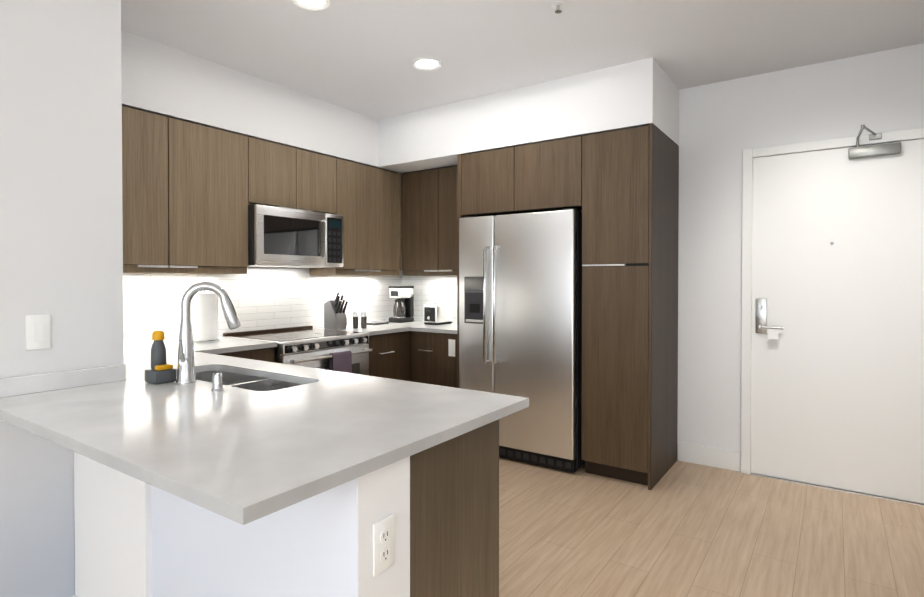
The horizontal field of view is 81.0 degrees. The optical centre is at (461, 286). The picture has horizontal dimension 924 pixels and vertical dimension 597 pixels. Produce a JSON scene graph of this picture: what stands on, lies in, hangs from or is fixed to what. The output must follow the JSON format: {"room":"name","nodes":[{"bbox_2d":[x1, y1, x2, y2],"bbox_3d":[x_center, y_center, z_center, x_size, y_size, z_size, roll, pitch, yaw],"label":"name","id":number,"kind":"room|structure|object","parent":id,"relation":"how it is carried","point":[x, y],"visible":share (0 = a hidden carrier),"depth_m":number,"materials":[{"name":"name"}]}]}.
{"room":"kitchen","nodes":[
{"label":"kitchen","id":0,"kind":"room"},
{"bbox_2d":[0,0,123,596],"bbox_3d":[-3.389,-0.036,0.405,1.385,2.682,5.186,0,1,35],"label":"wall","id":1,"kind":"structure","parent":0,"point":[61,238],"depth_m":1.96,"materials":[{"name":"paint"}]},
{"bbox_2d":[26,314,50,349],"bbox_3d":[-1.502,0.162,1.916,0.008,0.122,0.072,0,1,35],"label":"switch plate","id":2,"kind":"object","parent":1,"relation":"attached to","point":[38,333],"visible":1,"depth_m":1.91,"materials":[{"name":"white plastic"}]},
{"bbox_2d":[72,442,739,596],"bbox_3d":[0.091,1.242,0.000,4.822,0.136,8.144,0,1,35],"label":"baseboard","id":3,"kind":"structure","parent":1,"relation":"attached to","point":[710,456],"depth_m":3.79,"materials":[{"name":"white"}]},
{"bbox_2d":[74,452,409,596],"bbox_3d":[-0.786,0.850,1.680,1.459,0.880,0.198,0,1,35],"label":"wall","id":4,"kind":"structure","parent":0,"point":[134,537],"depth_m":1.47,"materials":[{"name":"white paint"}]},
{"bbox_2d":[373,514,394,576],"bbox_3d":[-0.181,0.603,1.261,0.008,0.120,0.070,0,1,35],"label":"outlet","id":5,"kind":"object","parent":4,"relation":"attached to","point":[383,544],"visible":1,"depth_m":1.26,"materials":[{"name":"white plastic"}]},
{"bbox_2d":[123,183,401,344],"bbox_3d":[-1.543,-0.080,4.170,0.150,2.682,3.108,0,1,35],"label":"wall","id":6,"kind":"structure","parent":0,"point":[275,271],"depth_m":4.24,"materials":[{"name":"white paint"}]},
{"bbox_2d":[122,105,249,273],"bbox_3d":[-1.891,-0.542,3.233,0.327,0.928,1.155,0,1,35],"label":"upper cabinet","id":7,"kind":"object","parent":6,"relation":"attached to","point":[191,191],"depth_m":3.25,"materials":[{"name":"brown wood"}]},
{"bbox_2d":[123,274,402,344],"bbox_3d":[-1.474,0.130,4.137,0.004,0.433,3.088,0,1,35],"label":"backsplash","id":8,"kind":"structure","parent":6,"relation":"attached to","point":[151,303],"depth_m":4.05,"materials":[{"name":"tile"}]},
{"bbox_2d":[250,136,337,214],"bbox_3d":[-1.341,-0.785,4.028,0.327,0.460,0.776,0,1,35],"label":"upper cabinet","id":9,"kind":"object","parent":6,"relation":"attached to","point":[284,176],"depth_m":3.91,"materials":[{"name":"brown wood"}]},
{"bbox_2d":[248,204,342,267],"bbox_3d":[-1.289,-0.347,3.997,0.448,0.405,0.771,0,1,35],"label":"microwave","id":10,"kind":"object","parent":9,"relation":"attached to","point":[285,237],"visible":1,"depth_m":3.83,"materials":[{"name":"grey metal"}]},
{"bbox_2d":[310,158,400,275],"bbox_3d":[-0.903,-0.559,4.666,0.327,0.928,0.764,0,1,35],"label":"upper cabinet","id":11,"kind":"object","parent":6,"relation":"attached to","point":[369,197],"depth_m":4.55,"materials":[{"name":"brown wood"}]},
{"bbox_2d":[121,0,923,119],"bbox_3d":[-0.417,-1.406,0.319,6.357,0.060,8.444,0,1,35],"label":"ceiling","id":12,"kind":"structure","parent":0,"point":[358,56],"depth_m":3.07,"materials":[{"name":"white paint"}]},
{"bbox_2d":[121,30,401,182],"bbox_3d":[-1.345,-1.219,4.020,0.330,0.402,3.108,0,1,35],"label":"soffit","id":13,"kind":"structure","parent":12,"relation":"attached to","point":[161,79],"depth_m":3.53,"materials":[{"name":"white paint"}]},
{"bbox_2d":[291,0,330,10],"bbox_3d":[-0.738,-1.397,2.640,0.190,0.012,0.190,0,1,35],"label":"recessed light","id":14,"kind":"object","parent":12,"relation":"in","point":[315,5],"visible":0.98,"depth_m":2.68,"materials":[{"name":"white"}]},
{"bbox_2d":[412,57,441,70],"bbox_3d":[-0.221,-1.407,3.425,0.190,0.012,0.190,0,1,35],"label":"recessed light","id":15,"kind":"object","parent":12,"relation":"in","point":[426,63],"visible":1,"depth_m":3.42,"materials":[{"name":"white"}]},
{"bbox_2d":[377,57,678,173],"bbox_3d":[0.424,-1.222,4.270,2.300,0.402,0.688,0,1,35],"label":"soffit","id":16,"kind":"structure","parent":12,"relation":"attached to","point":[636,93],"depth_m":3.81,"materials":[{"name":"white paint"}]},
{"bbox_2d":[551,2,564,12],"bbox_3d":[0.480,-1.387,2.698,0.070,0.034,0.070,0,1,35],"label":"sprinkler","id":17,"kind":"object","parent":12,"relation":"attached to","point":[557,6],"visible":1,"depth_m":2.69,"materials":[{"name":"white metal"}]},
{"bbox_2d":[402,43,923,459],"bbox_3d":[1.937,-0.075,3.749,6.357,2.682,0.150,0,1,35],"label":"wall","id":18,"kind":"structure","parent":0,"point":[723,125],"depth_m":3.72,"materials":[{"name":"white paint"}]},
{"bbox_2d":[402,165,456,275],"bbox_3d":[-0.101,-0.560,4.814,0.823,0.927,0.395,0,1,35],"label":"upper cabinet","id":19,"kind":"object","parent":18,"relation":"attached to","point":[429,222],"visible":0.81,"depth_m":4.70,"materials":[{"name":"brown wood"}]},
{"bbox_2d":[403,276,456,321],"bbox_3d":[-0.114,0.119,5.072,1.122,0.433,0.004,0,1,35],"label":"backsplash","id":20,"kind":"structure","parent":18,"relation":"attached to","point":[427,289],"depth_m":5.19,"materials":[{"name":"tile"}]},
{"bbox_2d":[457,136,580,218],"bbox_3d":[0.590,-0.780,4.159,0.974,0.472,0.685,0,1,35],"label":"upper cabinet","id":21,"kind":"object","parent":18,"relation":"attached to","point":[545,175],"depth_m":3.86,"materials":[{"name":"brown wood"}]},
{"bbox_2d":[740,125,923,505],"bbox_3d":[2.244,0.177,3.258,1.035,2.188,0.309,0,1,35],"label":"entry door","id":22,"kind":"structure","parent":18,"relation":"in","point":[832,343],"depth_m":3.37,"materials":[{"name":"white paint"}]},
{"bbox_2d":[499,457,923,596],"bbox_3d":[-0.417,1.336,0.351,6.357,0.060,8.444,0,1,35],"label":"floor","id":23,"kind":"structure","parent":0,"point":[682,529],"depth_m":2.75,"materials":[{"name":"brown wood"}]},
{"bbox_2d":[217,347,273,361],"bbox_3d":[-1.603,0.830,3.420,0.607,0.880,0.542,0,1,35],"label":"base cabinet","id":24,"kind":"object","parent":23,"relation":"on","point":[265,354],"depth_m":3.36,"materials":[{"name":"brown wood"}]},
{"bbox_2d":[220,336,276,343],"bbox_3d":[-1.590,0.372,3.411,0.631,0.030,0.535,0,1,35],"label":"countertop","id":25,"kind":"structure","parent":24,"relation":"on","point":[221,337],"depth_m":3.60,"materials":[{"name":"stone"}]},
{"bbox_2d":[191,290,219,342],"bbox_3d":[-1.647,0.180,3.455,0.176,0.351,0.176,0,1,35],"label":"paper towel holder","id":26,"kind":"object","parent":25,"relation":"on","point":[204,313],"visible":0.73,"depth_m":3.38,"materials":[{"name":"white paper"}]},
{"bbox_2d":[0,336,528,524],"bbox_3d":[-1.191,0.355,2.155,2.714,0.093,1.080,0,1,35],"label":"countertop","id":27,"kind":"structure","parent":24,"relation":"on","point":[242,456],"depth_m":1.52,"materials":[{"name":"stone"}]},
{"bbox_2d":[144,330,175,383],"bbox_3d":[-1.171,0.272,2.098,0.095,0.199,0.080,0,1,35],"label":"soap bottle","id":28,"kind":"object","parent":27,"relation":"on","point":[160,371],"visible":1,"depth_m":2.08,"materials":[{"name":"grey plastic"}]},
{"bbox_2d":[176,282,240,383],"bbox_3d":[-0.999,0.177,2.106,0.176,0.389,0.209,0,1,35],"label":"faucet","id":29,"kind":"object","parent":27,"relation":"on","point":[186,369],"visible":1,"depth_m":2.08,"materials":[{"name":"silver metal"}]},
{"bbox_2d":[211,373,223,391],"bbox_3d":[-0.875,0.343,1.934,0.042,0.060,0.042,0,1,35],"label":"soap dispenser pump","id":30,"kind":"object","parent":27,"relation":"on","point":[217,382],"visible":1,"depth_m":1.92,"materials":[{"name":"silver metal"}]},
{"bbox_2d":[195,371,303,390],"bbox_3d":[-0.934,0.534,2.238,0.812,0.264,0.332,0,1,35],"label":"sink","id":31,"kind":"object","parent":27,"relation":"in","point":[248,382],"visible":0.02,"depth_m":2.34,"materials":[{"name":"silver metal"}]},
{"bbox_2d":[223,326,371,375],"bbox_3d":[-1.159,0.797,3.921,0.754,0.934,0.771,0,1,35],"label":"range","id":32,"kind":"object","parent":23,"relation":"on","point":[332,350],"visible":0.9,"depth_m":3.77,"materials":[{"name":"silver metal"}]},
{"bbox_2d":[329,350,351,372],"bbox_3d":[-0.843,0.630,3.761,0.055,0.350,0.170,0,1,35],"label":"dish towel","id":33,"kind":"object","parent":32,"relation":"hanging from","point":[338,361],"depth_m":3.74,"materials":[{"name":"purple fabric"}]},
{"bbox_2d":[366,331,409,380],"bbox_3d":[-0.842,0.816,4.524,0.607,0.880,0.566,0,1,35],"label":"base cabinet","id":34,"kind":"object","parent":23,"relation":"on","point":[389,355],"depth_m":4.37,"materials":[{"name":"brown wood"}]},
{"bbox_2d":[314,320,456,335],"bbox_3d":[-0.453,0.358,4.605,1.148,0.030,1.153,0,1,35],"label":"countertop","id":35,"kind":"structure","parent":34,"relation":"on","point":[393,327],"depth_m":4.48,"materials":[{"name":"stone"}]},
{"bbox_2d":[324,291,347,329],"bbox_3d":[-1.008,0.193,4.363,0.190,0.302,0.110,0,1,35],"label":"knife block","id":36,"kind":"object","parent":35,"relation":"on","point":[335,317],"visible":1,"depth_m":4.33,"materials":[{"name":"grey wood"}]},
{"bbox_2d":[353,311,366,328],"bbox_3d":[-0.838,0.275,4.423,0.115,0.138,0.047,0,1,-1],"label":"shakers","id":37,"kind":"object","parent":35,"relation":"on","point":[363,320],"visible":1,"depth_m":4.40,"materials":[{"name":"clear glass"}]},
{"bbox_2d":[367,319,388,324],"bbox_3d":[-0.752,0.320,4.825,0.090,0.038,0.200,0,1,35],"label":"spoon rest","id":38,"kind":"object","parent":35,"relation":"on","point":[377,322],"visible":0.94,"depth_m":4.79,"materials":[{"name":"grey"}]},
{"bbox_2d":[389,286,413,322],"bbox_3d":[-0.577,0.166,5.085,0.158,0.340,0.213,0,1,35],"label":"coffee maker","id":39,"kind":"object","parent":35,"relation":"on","point":[403,309],"visible":1,"depth_m":5.04,"materials":[{"name":"black plastic"}]},
{"bbox_2d":[424,303,452,324],"bbox_3d":[-0.223,0.245,4.861,0.160,0.186,0.280,0,1,35],"label":"toaster","id":40,"kind":"object","parent":35,"relation":"on","point":[438,313],"visible":1,"depth_m":4.79,"materials":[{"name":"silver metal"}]},
{"bbox_2d":[410,331,456,387],"bbox_3d":[-0.063,0.815,4.655,0.559,0.880,0.640,0,1,35],"label":"base cabinet","id":41,"kind":"object","parent":23,"relation":"on","point":[432,362],"visible":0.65,"depth_m":4.42,"materials":[{"name":"brown wood"}]},
{"bbox_2d":[448,339,454,356],"bbox_3d":[-0.082,0.491,4.311,0.066,0.135,0.007,0,1,35],"label":"outlet","id":42,"kind":"object","parent":41,"relation":"attached to","point":[451,347],"visible":1,"depth_m":4.31,"materials":[{"name":"white plastic"}]},
{"bbox_2d":[410,419,498,596],"bbox_3d":[-1.099,0.843,2.314,2.694,0.880,0.485,0,1,35],"label":"base cabinet","id":43,"kind":"object","parent":23,"relation":"on","point":[454,517],"depth_m":1.51,"materials":[{"name":"brown wood"}]},
{"bbox_2d":[459,208,584,472],"bbox_3d":[0.541,0.360,4.120,0.930,1.778,0.785,0,1,35],"label":"refrigerator","id":44,"kind":"object","parent":23,"relation":"on","point":[520,304],"visible":0.85,"depth_m":3.78,"materials":[{"name":"grey metal"}]},
{"bbox_2d":[577,123,678,489],"bbox_3d":[1.180,0.127,3.762,0.460,2.276,0.685,0,1,35],"label":"tall cabinet","id":45,"kind":"object","parent":23,"relation":"on","point":[619,189],"depth_m":3.49,"materials":[{"name":"brown wood"}]}
]}

